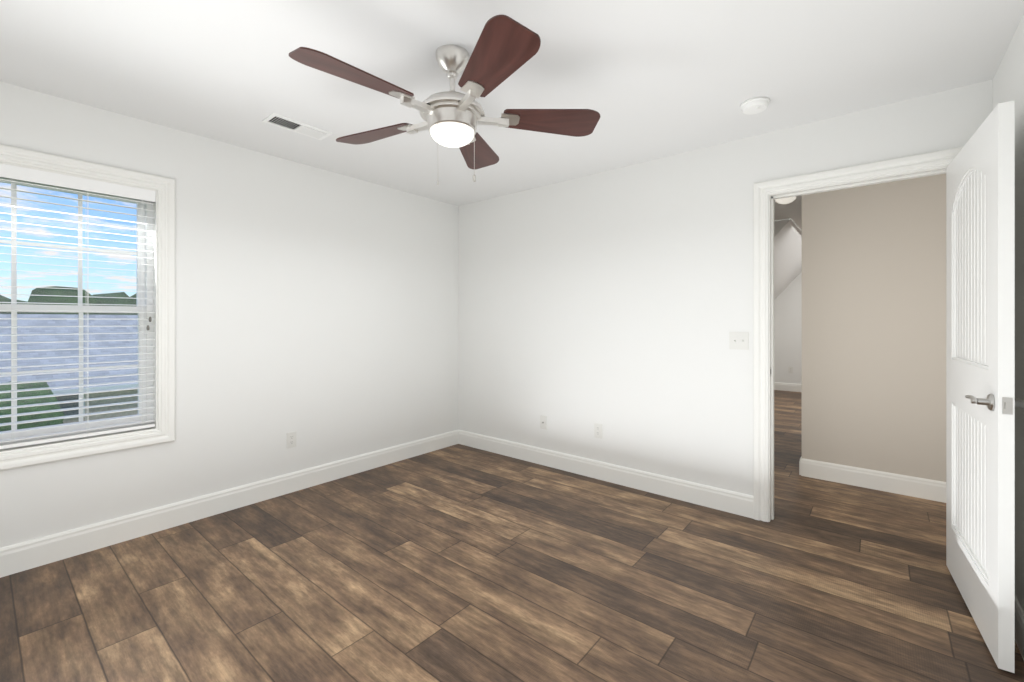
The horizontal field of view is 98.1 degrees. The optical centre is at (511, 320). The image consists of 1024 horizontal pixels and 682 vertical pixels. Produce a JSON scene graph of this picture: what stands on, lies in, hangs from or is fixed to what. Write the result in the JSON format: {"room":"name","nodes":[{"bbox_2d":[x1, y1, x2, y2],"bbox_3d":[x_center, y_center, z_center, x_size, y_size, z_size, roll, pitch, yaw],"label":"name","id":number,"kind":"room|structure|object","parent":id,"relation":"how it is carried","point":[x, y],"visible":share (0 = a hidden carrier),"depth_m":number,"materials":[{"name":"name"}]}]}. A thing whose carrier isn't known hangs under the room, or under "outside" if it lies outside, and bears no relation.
{"room":"empty bedroom","nodes":[
{"label":"empty bedroom","id":0,"kind":"room"},
{"bbox_2d":[0,314,137,422],"bbox_3d":[-36.461,2.595,11.984,13.000,5.910,54.110,0,0,40],"label":"lake","id":1,"kind":"structure","parent":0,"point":[46,330],"depth_m":22.77,"materials":[{"name":"liquid"}]},
{"bbox_2d":[0,81,457,547],"bbox_3d":[-1.947,0.040,2.999,0.150,2.440,4.442,0,0,40],"label":"wall","id":2,"kind":"structure","parent":0,"point":[316,309],"depth_m":3.13,"materials":[{"name":"white paint"}]},
{"bbox_2d":[0,144,174,470],"bbox_3d":[-2.456,-0.065,2.358,0.160,1.604,1.059,0,0,40],"label":"window unit","id":3,"kind":"structure","parent":2,"relation":"in","point":[143,200],"depth_m":2.48,"materials":[{"name":"white plastic"}]},
{"bbox_2d":[0,430,459,577],"bbox_3d":[-1.874,1.190,2.958,0.016,0.140,4.172,0,0,40],"label":"baseboard","id":4,"kind":"structure","parent":2,"relation":"attached to","point":[24,556],"depth_m":2.78,"materials":[{"name":"white wood"}]},
{"bbox_2d":[287,431,295,448],"bbox_3d":[-1.622,0.877,3.269,0.008,0.115,0.070,0,0,40],"label":"outlet","id":5,"kind":"object","parent":2,"relation":"attached to","point":[291,439],"visible":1,"depth_m":3.27,"materials":[{"name":"white plastic"}]},
{"bbox_2d":[0,390,1023,681],"bbox_3d":[2.363,1.310,3.411,6.270,0.100,10.570,0,0,40],"label":"floor","id":6,"kind":"structure","parent":0,"point":[458,562],"depth_m":2.07,"materials":[{"name":"brown wood"}]},
{"bbox_2d":[799,457,945,502],"bbox_3d":[3.564,1.190,2.616,3.166,0.140,0.016,0,0,40],"label":"baseboard","id":7,"kind":"structure","parent":6,"relation":"on","point":[928,489],"depth_m":3.31,"materials":[{"name":"white wood"}]},
{"bbox_2d":[0,0,1023,231],"bbox_3d":[2.363,-1.230,3.411,6.270,0.100,10.570,0,0,40],"label":"ceiling","id":8,"kind":"structure","parent":0,"point":[648,80],"depth_m":2.07,"materials":[{"name":"white paint"}]},
{"bbox_2d":[262,113,332,139],"bbox_3d":[-1.301,-1.174,2.705,0.150,0.012,0.356,0,0,40],"label":"ceiling vent","id":9,"kind":"object","parent":8,"relation":"in","point":[294,126],"visible":1,"depth_m":2.69,"materials":[{"name":"white plastic"}]},
{"bbox_2d":[289,15,599,184],"bbox_3d":[-0.296,-0.877,1.956,1.290,0.605,1.270,0,0,40],"label":"ceiling fan","id":10,"kind":"object","parent":8,"relation":"hanging from","point":[506,47],"visible":1,"depth_m":1.87,"materials":[{"name":"brown wood"}]},
{"bbox_2d":[740,97,769,114],"bbox_3d":[1.317,-1.159,2.407,0.140,0.041,0.140,0,0,40],"label":"smoke detector","id":11,"kind":"object","parent":8,"relation":"attached to","point":[755,105],"visible":1,"depth_m":2.37,"materials":[{"name":"white plastic"}]},
{"bbox_2d":[775,196,795,203],"bbox_3d":[2.642,-1.155,4.290,0.170,0.050,0.170,0,0,40],"label":"hall ceiling light","id":12,"kind":"object","parent":8,"relation":"attached to","point":[785,200],"visible":0.81,"depth_m":4.25,"materials":[{"name":"white glass"}]},
{"bbox_2d":[458,80,992,495],"bbox_3d":[1.800,0.040,2.706,6.000,2.440,0.120,0,0,40],"label":"wall","id":13,"kind":"structure","parent":0,"point":[617,303],"depth_m":3.31,"materials":[{"name":"white paint"}]},
{"bbox_2d":[540,415,546,429],"bbox_3d":[0.271,0.889,3.881,0.070,0.115,0.016,0,0,40],"label":"outlet","id":14,"kind":"object","parent":13,"relation":"attached to","point":[543,422],"visible":1,"depth_m":3.88,"materials":[{"name":"white plastic"}]},
{"bbox_2d":[594,423,601,438],"bbox_3d":[0.688,0.878,3.542,0.070,0.115,0.008,0,0,40],"label":"outlet","id":15,"kind":"object","parent":13,"relation":"attached to","point":[597,430],"visible":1,"depth_m":3.54,"materials":[{"name":"white plastic"}]},
{"bbox_2d":[460,430,753,518],"bbox_3d":[0.505,1.190,3.688,2.692,0.140,0.016,0,0,40],"label":"baseboard","id":16,"kind":"structure","parent":13,"relation":"attached to","point":[733,502],"depth_m":3.39,"materials":[{"name":"white wood"}]},
{"bbox_2d":[729,332,748,349],"bbox_3d":[1.473,0.130,2.885,0.116,0.115,0.020,0,0,40],"label":"double light switch","id":17,"kind":"object","parent":13,"relation":"attached to","point":[739,340],"visible":1,"depth_m":2.89,"materials":[{"name":"white plastic"}]},
{"bbox_2d":[753,146,963,521],"bbox_3d":[1.975,0.193,2.561,1.013,2.134,0.164,0,0,40],"label":"door frame","id":18,"kind":"structure","parent":13,"relation":"attached to","point":[766,194],"depth_m":2.78,"materials":[{"name":"white wood"}]},
{"bbox_2d":[946,100,1023,672],"bbox_3d":[2.021,0.234,1.907,0.158,2.028,0.841,0,0,40],"label":"door","id":19,"kind":"structure","parent":18,"relation":"attached to","point":[982,402],"depth_m":1.76,"materials":[{"name":"painted wood"},{"name":"satin nickel"}]},
{"bbox_2d":[774,219,801,299],"bbox_3d":[3.940,-0.682,6.668,0.850,0.985,3.300,0,0,40],"label":"ceiling slope","id":20,"kind":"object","parent":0,"point":[787,252],"visible":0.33,"depth_m":6.26,"materials":[{"name":"white paint"}]},
{"bbox_2d":[774,272,801,383],"bbox_3d":[6.355,0.040,6.890,4.290,2.440,0.120,0,0,40],"label":"wall","id":21,"kind":"structure","parent":0,"point":[787,326],"depth_m":7.95,"materials":[{"name":"white paint"}]},
{"bbox_2d":[774,382,801,391],"bbox_3d":[6.327,1.190,6.825,4.270,0.140,0.016,0,0,40],"label":"baseboard","id":22,"kind":"structure","parent":21,"relation":"attached to","point":[777,385],"depth_m":7.96,"materials":[{"name":"white wood"}]},
{"bbox_2d":[788,367,792,372],"bbox_3d":[4.985,0.880,7.940,0.070,0.115,0.008,0,0,40],"label":"outlet","id":23,"kind":"object","parent":21,"relation":"attached to","point":[790,369],"visible":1,"depth_m":7.94,"materials":[{"name":"white"}]},
{"bbox_2d":[802,174,945,481],"bbox_3d":[4.118,0.040,3.274,3.150,2.440,1.705,0,0,40],"label":"wall","id":24,"kind":"structure","parent":0,"point":[873,326],"depth_m":3.32,"materials":[{"name":"beige paint"}]},
{"bbox_2d":[993,15,1023,610],"bbox_3d":[1.069,0.040,0.525,0.120,2.440,4.172,0,0,40],"label":"wall","id":25,"kind":"structure","parent":0,"point":[1008,82],"depth_m":1.77,"materials":[{"name":"white paint"}]},
{"bbox_2d":[1015,595,1023,659],"bbox_3d":[1.016,1.190,0.569,0.016,0.140,4.172,0,0,40],"label":"baseboard","id":26,"kind":"structure","parent":25,"relation":"attached to","point":[1019,613],"depth_m":1.71,"materials":[{"name":"white wood"}]},
{"label":"outside","id":27,"kind":"structure","parent":0,"visible":0},
{"label":"lawn","id":28,"kind":"structure","parent":27,"visible":0},
{"bbox_2d":[0,381,64,431],"bbox_3d":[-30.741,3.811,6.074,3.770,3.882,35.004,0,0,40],"label":"bush","id":29,"kind":"object","parent":28,"relation":"on","point":[32,401],"depth_m":17.95,"materials":[{"name":"green plant"}]},
{"bbox_2d":[0,286,137,314],"bbox_3d":[-88.837,-0.104,69.842,38.271,14.381,536.454,0,0,40],"label":"trees","id":30,"kind":"object","parent":28,"relation":"on","point":[44,291],"depth_m":71.14,"materials":[{"name":"green plant"}]}
]}

